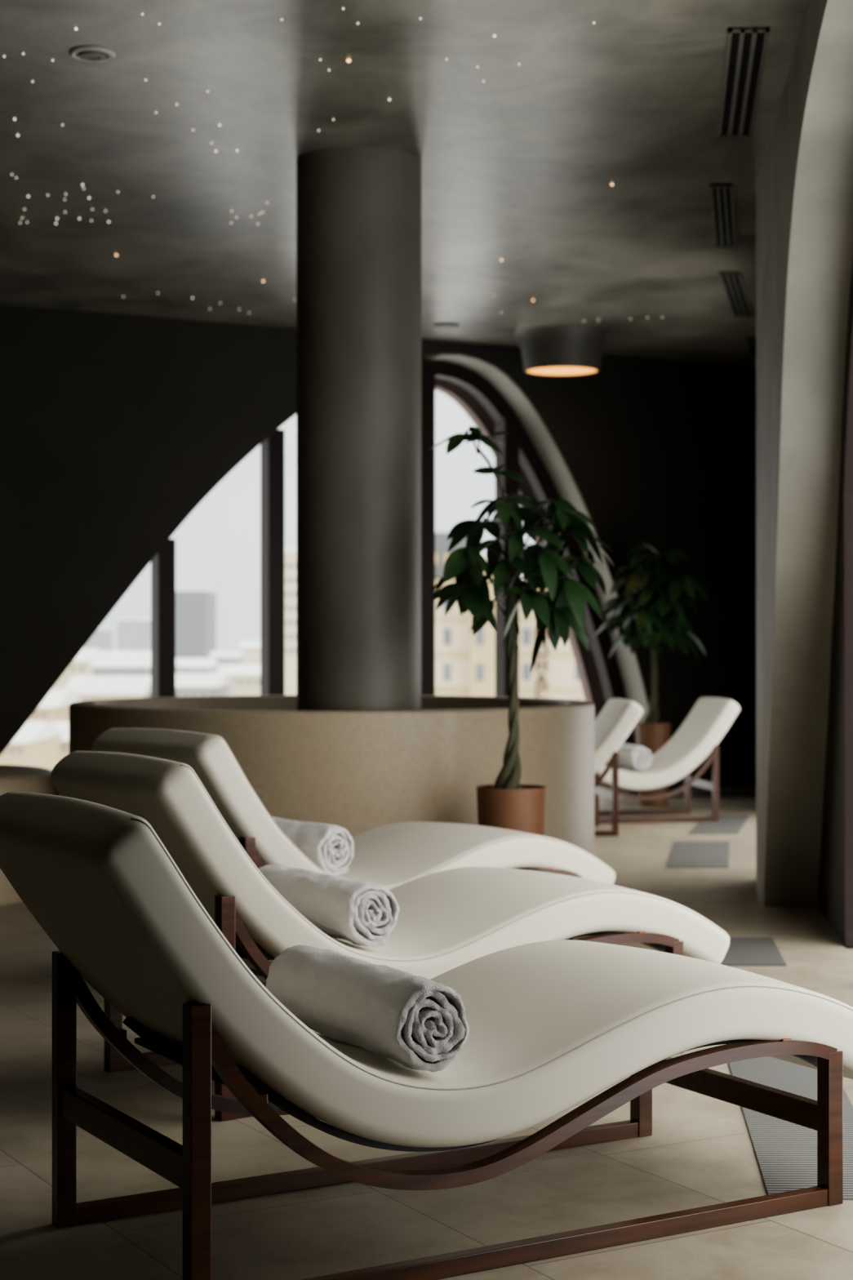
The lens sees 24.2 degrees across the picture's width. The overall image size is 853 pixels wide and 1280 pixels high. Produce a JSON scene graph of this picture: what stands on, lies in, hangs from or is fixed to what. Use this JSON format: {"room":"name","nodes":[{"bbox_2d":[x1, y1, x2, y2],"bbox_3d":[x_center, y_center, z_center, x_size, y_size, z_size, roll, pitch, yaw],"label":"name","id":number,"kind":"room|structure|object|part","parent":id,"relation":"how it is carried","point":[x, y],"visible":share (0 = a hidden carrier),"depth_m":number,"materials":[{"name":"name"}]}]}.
{"room":"spa","nodes":[
{"label":"spa","id":0,"kind":"room"},
{"bbox_2d":[0,303,755,791],"bbox_3d":[-1.350,-0.475,13.665,9.350,3.350,0.350,0,0,-29],"label":"wall","id":1,"kind":"structure","parent":0,"point":[115,428],"depth_m":13.41,"materials":[{"name":"paint"}]},
{"bbox_2d":[0,358,639,794],"bbox_3d":[-0.786,-0.432,14.143,5.640,3.264,0.140,0,0,-29],"label":"window","id":2,"kind":"structure","parent":1,"relation":"in","point":[213,613],"depth_m":13.94,"materials":[{"name":"clear glass"}]},
{"bbox_2d":[424,353,648,745],"bbox_3d":[0.911,-0.432,14.863,1.974,3.264,0.266,0,0,-29],"label":"trim","id":3,"kind":"structure","parent":1,"relation":"attached to","point":[555,464],"depth_m":14.90,"materials":[{"name":"grey paint"}]},
{"bbox_2d":[671,786,755,796],"bbox_3d":[2.325,1.175,15.493,1.010,0.050,0.015,0,0,-29],"label":"baseboard","id":4,"kind":"structure","parent":1,"relation":"attached to","point":[743,789],"depth_m":15.48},
{"bbox_2d":[0,0,808,367],"bbox_3d":[-1.275,-2.225,6.275,8.850,0.150,20.050,0,0,0],"label":"ceiling","id":5,"kind":"structure","parent":0,"point":[520,164],"depth_m":8.67,"materials":[{"name":"paint"}]},
{"bbox_2d":[69,45,115,62],"bbox_3d":[-1.223,-2.141,7.273,0.166,0.018,0.166,0,0,0],"label":"recessed light","id":6,"kind":"object","parent":5,"relation":"in","point":[86,53],"visible":1,"depth_m":7.25,"materials":[{"name":"white metal"}]},
{"bbox_2d":[432,322,459,328],"bbox_3d":[0.134,-2.143,13.553,0.180,0.015,0.180,0,0,0],"label":"ceiling speaker","id":7,"kind":"object","parent":5,"relation":"attached to","point":[445,325],"visible":1,"depth_m":13.51,"materials":[{"name":"paint"}]},
{"bbox_2d":[514,324,609,376],"bbox_3d":[0.948,-2.014,13.900,0.670,0.272,0.670,0,0,0],"label":"ceiling lamp","id":8,"kind":"object","parent":5,"relation":"attached to","point":[557,350],"visible":1,"depth_m":13.67,"materials":[{"name":"metal"}]},
{"bbox_2d":[527,366,596,375],"bbox_3d":[0.948,-1.886,13.900,0.494,0.001,0.494,0,0,0],"label":"diffuser","id":9,"kind":"object","parent":8,"relation":"attached to","point":[556,371],"depth_m":13.93,"materials":[{"name":"white plastic"}]},
{"bbox_2d":[710,183,736,248],"bbox_3d":[1.509,-2.145,10.101,0.111,0.010,1.518,0,0,10],"label":"ceiling vent","id":10,"kind":"object","parent":5,"relation":"in","point":[722,194],"visible":1,"depth_m":10.04,"materials":[{"name":"black metal"}]},
{"bbox_2d":[719,271,752,317],"bbox_3d":[1.933,-2.145,12.386,0.117,0.010,1.629,0,0,12],"label":"ceiling vent","id":11,"kind":"object","parent":5,"relation":"in","point":[732,283],"visible":1,"depth_m":12.32,"materials":[{"name":"black metal"}]},
{"bbox_2d":[717,27,769,137],"bbox_3d":[1.222,-2.145,7.720,0.149,0.010,1.529,0,0,7],"label":"ceiling vent","id":12,"kind":"object","parent":5,"relation":"in","point":[746,47],"visible":1,"depth_m":7.62,"materials":[{"name":"black metal"}]},
{"bbox_2d":[745,337,755,358],"bbox_3d":[2.425,-2.145,14.600,0.107,0.010,1.048,0,0,12],"label":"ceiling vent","id":13,"kind":"object","parent":5,"relation":"in","point":[751,341],"visible":0.49,"depth_m":14.45,"materials":[{"name":"black metal"}]},
{"bbox_2d":[0,792,852,1279],"bbox_3d":[-1.275,1.275,6.275,8.850,0.150,20.050,0,0,0],"label":"floor","id":14,"kind":"structure","parent":0,"point":[700,1152],"depth_m":4.40,"materials":[{"name":"tile"}]},
{"bbox_2d":[0,764,60,904],"bbox_3d":[-2.390,0.910,9.450,1.280,0.580,1.280,0,0,0],"label":"bench","id":15,"kind":"object","parent":14,"relation":"on","point":[18,778],"visible":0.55,"depth_m":9.17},
{"bbox_2d":[68,694,594,855],"bbox_3d":[-0.460,0.753,9.800,2.570,0.894,2.570,0,0,0],"label":"partition","id":16,"kind":"object","parent":14,"relation":"on","point":[357,771],"visible":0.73,"depth_m":8.62,"materials":[{"name":"beige tile"}]},
{"bbox_2d":[91,728,615,939],"bbox_3d":[-0.217,0.749,7.181,1.882,0.903,0.712,0,0,-40],"label":"sun lounger","id":17,"kind":"object","parent":14,"relation":"on","point":[391,855],"visible":0.47,"depth_m":6.99,"materials":[{"name":"white leather"}]},
{"bbox_3d":[-0.581,0.920,6.444,0.040,0.560,0.038,0,0,-39],"label":"leg","id":18,"kind":"part","parent":17,"relation":"part of","materials":[{"name":"brown wood"}]},
{"bbox_2d":[271,816,354,875],"bbox_3d":[-0.479,0.722,6.984,0.167,0.181,0.557,0,0,-39],"label":"rolled towel","id":19,"kind":"object","parent":17,"relation":"on","point":[330,847],"visible":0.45,"depth_m":6.79,"materials":[{"name":"white fabric"}]},
{"bbox_3d":[-0.019,0.845,6.907,1.482,0.374,0.036,0,0,-40],"label":"rail","id":20,"kind":"part","parent":17,"relation":"part of","materials":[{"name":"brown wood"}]},
{"bbox_2d":[296,146,422,710],"bbox_3d":[-0.303,-0.475,8.930,0.562,3.350,0.562,0,0,0],"label":"column","id":21,"kind":"structure","parent":14,"relation":"on","point":[359,208],"depth_m":8.69,"materials":[{"name":"grey paint"}]},
{"bbox_2d":[50,751,729,1121],"bbox_3d":[-0.062,0.749,5.668,1.882,0.903,0.712,0,0,-33],"label":"sun lounger","id":22,"kind":"object","parent":14,"relation":"on","point":[449,919],"visible":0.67,"depth_m":5.38,"materials":[{"name":"white leather"}]},
{"bbox_3d":[-0.874,0.920,5.539,0.040,0.560,0.038,0,0,-33],"label":"leg","id":23,"kind":"part","parent":22,"relation":"part of","materials":[{"name":"brown wood"}]},
{"bbox_3d":[-0.261,1.182,5.940,1.429,0.036,0.032,0,0,-33],"label":"floor rail","id":24,"kind":"part","parent":22,"relation":"part of","materials":[{"name":"brown wood"}]},
{"bbox_3d":[-0.505,0.920,4.975,0.040,0.560,0.038,0,0,-33],"label":"leg","id":25,"kind":"part","parent":22,"relation":"part of","materials":[{"name":"brown wood"}]},
{"bbox_3d":[0.108,1.182,5.376,1.429,0.036,0.032,0,0,-33],"label":"floor rail","id":26,"kind":"part","parent":22,"relation":"part of","materials":[{"name":"brown wood"}]},
{"bbox_2d":[257,863,399,946],"bbox_3d":[-0.292,0.732,5.511,0.172,0.178,0.574,0,0,-33],"label":"rolled towel","id":27,"kind":"object","parent":22,"relation":"on","point":[359,913],"visible":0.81,"depth_m":5.31,"materials":[{"name":"white fabric"}]},
{"bbox_2d":[50,751,729,979],"bbox_3d":[-0.062,0.634,5.668,1.882,0.675,0.710,0,0,-33],"label":"cushion","id":28,"kind":"object","parent":22,"relation":"on","point":[449,919],"depth_m":5.37,"materials":[{"name":"beige leather"}]},
{"bbox_3d":[0.105,0.845,5.374,1.482,0.374,0.036,0,0,-33],"label":"rail","id":29,"kind":"part","parent":22,"relation":"part of","materials":[{"name":"brown wood"}]},
{"bbox_3d":[0.721,1.038,5.777,0.040,0.325,0.038,0,0,-33],"label":"leg","id":30,"kind":"part","parent":22,"relation":"part of","materials":[{"name":"brown wood"}]},
{"bbox_2d":[0,791,852,1279],"bbox_3d":[0.073,0.749,4.165,1.882,0.903,0.712,0,0,-30],"label":"sun lounger","id":31,"kind":"object","parent":14,"relation":"on","point":[553,1025],"visible":0.94,"depth_m":3.87,"materials":[{"name":"beige leather"}]},
{"bbox_3d":[-0.744,0.920,4.077,0.040,0.560,0.038,0,0,-30],"label":"leg","id":32,"kind":"part","parent":31,"relation":"part of","materials":[{"name":"brown wood"}]},
{"bbox_3d":[-0.115,0.845,4.445,1.482,0.374,0.036,0,0,-30],"label":"rail","id":33,"kind":"part","parent":31,"relation":"part of","materials":[{"name":"brown wood"}]},
{"bbox_3d":[-0.404,0.920,3.495,0.040,0.560,0.038,0,0,-30],"label":"leg","id":34,"kind":"part","parent":31,"relation":"part of","materials":[{"name":"brown wood"}]},
{"bbox_3d":[-0.112,1.182,4.447,1.429,0.036,0.032,0,0,-30],"label":"floor rail","id":35,"kind":"part","parent":31,"relation":"part of","materials":[{"name":"brown wood"}]},
{"bbox_2d":[266,945,469,1071],"bbox_3d":[-0.130,0.736,4.017,0.180,0.179,0.584,0,0,-30],"label":"rolled towel","id":36,"kind":"object","parent":31,"relation":"on","point":[418,1023],"visible":0.99,"depth_m":3.85,"materials":[{"name":"white fabric"}]},
{"bbox_3d":[0.225,0.845,3.863,1.482,0.374,0.036,0,0,-30],"label":"rail","id":37,"kind":"part","parent":31,"relation":"part of","materials":[{"name":"brown wood"}]},
{"bbox_3d":[0.228,1.182,3.865,1.429,0.036,0.032,0,0,-30],"label":"floor rail","id":38,"kind":"part","parent":31,"relation":"part of","materials":[{"name":"brown wood"}]},
{"bbox_3d":[0.521,1.038,4.817,0.040,0.325,0.038,0,0,-30],"label":"leg","id":39,"kind":"part","parent":31,"relation":"part of","materials":[{"name":"brown wood"}]},
{"bbox_3d":[0.861,1.038,4.235,0.040,0.325,0.038,0,0,-30],"label":"leg","id":40,"kind":"part","parent":31,"relation":"part of","materials":[{"name":"brown wood"}]},
{"bbox_2d":[429,426,613,835],"bbox_3d":[0.398,0.152,8.365,0.782,2.095,0.731,0,0,0],"label":"potted tree","id":41,"kind":"object","parent":14,"relation":"on","point":[508,804],"visible":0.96,"depth_m":8.26,"materials":[{"name":"green plant"}]},
{"bbox_3d":[0.356,0.907,8.330,0.296,0.585,0.296,0,0,0],"label":"pot","id":42,"kind":"part","parent":41,"relation":"part of","materials":[{"name":"ceramic"}]},
{"bbox_2d":[594,698,643,836],"bbox_3d":[0.438,0.785,12.403,1.732,0.831,0.655,0,0,-6],"label":"sun lounger","id":43,"kind":"object","parent":14,"relation":"on","point":[618,717],"visible":0.2,"depth_m":12.16,"materials":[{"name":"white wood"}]},
{"bbox_3d":[1.092,0.942,12.784,0.037,0.515,0.035,0,0,-6],"label":"leg","id":44,"kind":"part","parent":43,"relation":"part of","materials":[{"name":"brown wood"}]},
{"bbox_3d":[0.490,0.873,12.097,1.364,0.344,0.033,0,0,-6],"label":"rail","id":45,"kind":"part","parent":43,"relation":"part of","materials":[{"name":"brown wood"}]},
{"bbox_3d":[0.486,1.183,12.096,1.315,0.033,0.029,0,0,-6],"label":"floor rail","id":46,"kind":"part","parent":43,"relation":"part of","materials":[{"name":"brown wood"}]},
{"bbox_3d":[1.157,0.942,12.167,0.037,0.515,0.035,0,0,-6],"label":"leg","id":47,"kind":"part","parent":43,"relation":"part of","materials":[{"name":"brown wood"}]},
{"bbox_2d":[594,698,643,774],"bbox_3d":[0.438,0.680,12.403,1.732,0.621,0.653,0,0,-6],"label":"cushion","id":48,"kind":"object","parent":43,"relation":"on","point":[619,717],"depth_m":12.16,"materials":[{"name":"beige leather"}]},
{"bbox_2d":[594,542,710,807],"bbox_3d":[1.641,0.241,14.335,0.772,1.918,0.772,0,0,-26],"label":"potted tree","id":49,"kind":"object","parent":14,"relation":"on","point":[634,612],"visible":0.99,"depth_m":14.25,"materials":[{"name":"green plant"}]},
{"bbox_3d":[1.640,0.900,14.350,0.250,0.600,0.250,0,0,0],"label":"pot","id":50,"kind":"part","parent":49,"relation":"part of","materials":[{"name":"ceramic"}]},
{"bbox_2d":[599,697,740,823],"bbox_3d":[1.191,0.794,13.288,1.694,0.813,0.641,0,0,-10],"label":"sun lounger","id":51,"kind":"object","parent":14,"relation":"on","point":[710,718],"visible":0.47,"depth_m":13.09,"materials":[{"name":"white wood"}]},
{"bbox_2d":[616,743,652,769],"bbox_3d":[1.384,0.780,13.337,0.156,0.160,0.464,0,0,-10],"label":"rolled towel","id":52,"kind":"object","parent":51,"relation":"on","point":[632,756],"visible":1,"depth_m":13.13,"materials":[{"name":"white fabric"}]},
{"bbox_3d":[1.154,1.184,13.590,1.286,0.032,0.029,0,0,-10],"label":"floor rail","id":53,"kind":"part","parent":51,"relation":"part of","materials":[{"name":"brown wood"}]},
{"bbox_3d":[1.259,1.184,12.992,1.286,0.032,0.029,0,0,-10],"label":"floor rail","id":54,"kind":"part","parent":51,"relation":"part of","materials":[{"name":"brown wood"}]},
{"bbox_3d":[1.262,0.880,12.993,1.334,0.336,0.032,0,0,-10],"label":"rail","id":55,"kind":"part","parent":51,"relation":"part of","materials":[{"name":"brown wood"}]},
{"bbox_3d":[1.803,0.948,13.704,0.036,0.504,0.034,0,0,-10],"label":"leg","id":56,"kind":"part","parent":51,"relation":"part of","materials":[{"name":"brown wood"}]},
{"bbox_3d":[1.908,0.948,13.107,0.036,0.504,0.034,0,0,-10],"label":"leg","id":57,"kind":"part","parent":51,"relation":"part of","materials":[{"name":"brown wood"}]},
{"bbox_2d":[666,840,729,867],"bbox_3d":[1.530,1.198,11.125,0.326,0.005,1.417,0,0,9],"label":"floor vent","id":58,"kind":"object","parent":14,"relation":"in","point":[683,854],"visible":1,"depth_m":11.04,"materials":[{"name":"metal"}]},
{"bbox_2d":[688,814,751,833],"bbox_3d":[1.925,1.198,12.949,0.302,0.005,1.402,0,0,13],"label":"floor vent","id":59,"kind":"object","parent":14,"relation":"in","point":[727,824],"visible":1,"depth_m":12.84,"materials":[{"name":"metal"}]},
{"bbox_2d":[720,937,786,965],"bbox_3d":[1.225,1.198,7.645,0.264,0.005,0.699,0,0,6],"label":"floor vent","id":60,"kind":"object","parent":14,"relation":"in","point":[741,951],"visible":0.64,"depth_m":7.58,"materials":[{"name":"metal"}]},
{"bbox_2d":[728,1056,817,1100],"bbox_3d":[0.957,1.198,5.432,0.239,0.005,0.532,0,0,5],"label":"floor vent","id":61,"kind":"object","parent":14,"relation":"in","point":[788,1077],"depth_m":5.46,"materials":[{"name":"metal"}]},
{"bbox_2d":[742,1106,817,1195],"bbox_3d":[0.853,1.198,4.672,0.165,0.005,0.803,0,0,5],"label":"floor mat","id":62,"kind":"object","parent":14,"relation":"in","point":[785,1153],"depth_m":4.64,"materials":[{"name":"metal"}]},
{"bbox_2d":[755,0,852,906],"bbox_3d":[1.035,-0.475,2.986,0.270,3.350,13.070,0,0,6],"label":"wall","id":63,"kind":"structure","parent":0,"point":[804,192],"depth_m":8.11,"materials":[{"name":"grey paint"}]},
{"bbox_2d":[817,264,852,948],"bbox_3d":[1.486,-0.370,5.820,0.140,3.140,6.234,0,0,6],"label":"window","id":64,"kind":"structure","parent":63,"relation":"in","point":[835,900],"depth_m":7.86,"materials":[{"name":"glass"}]}
]}

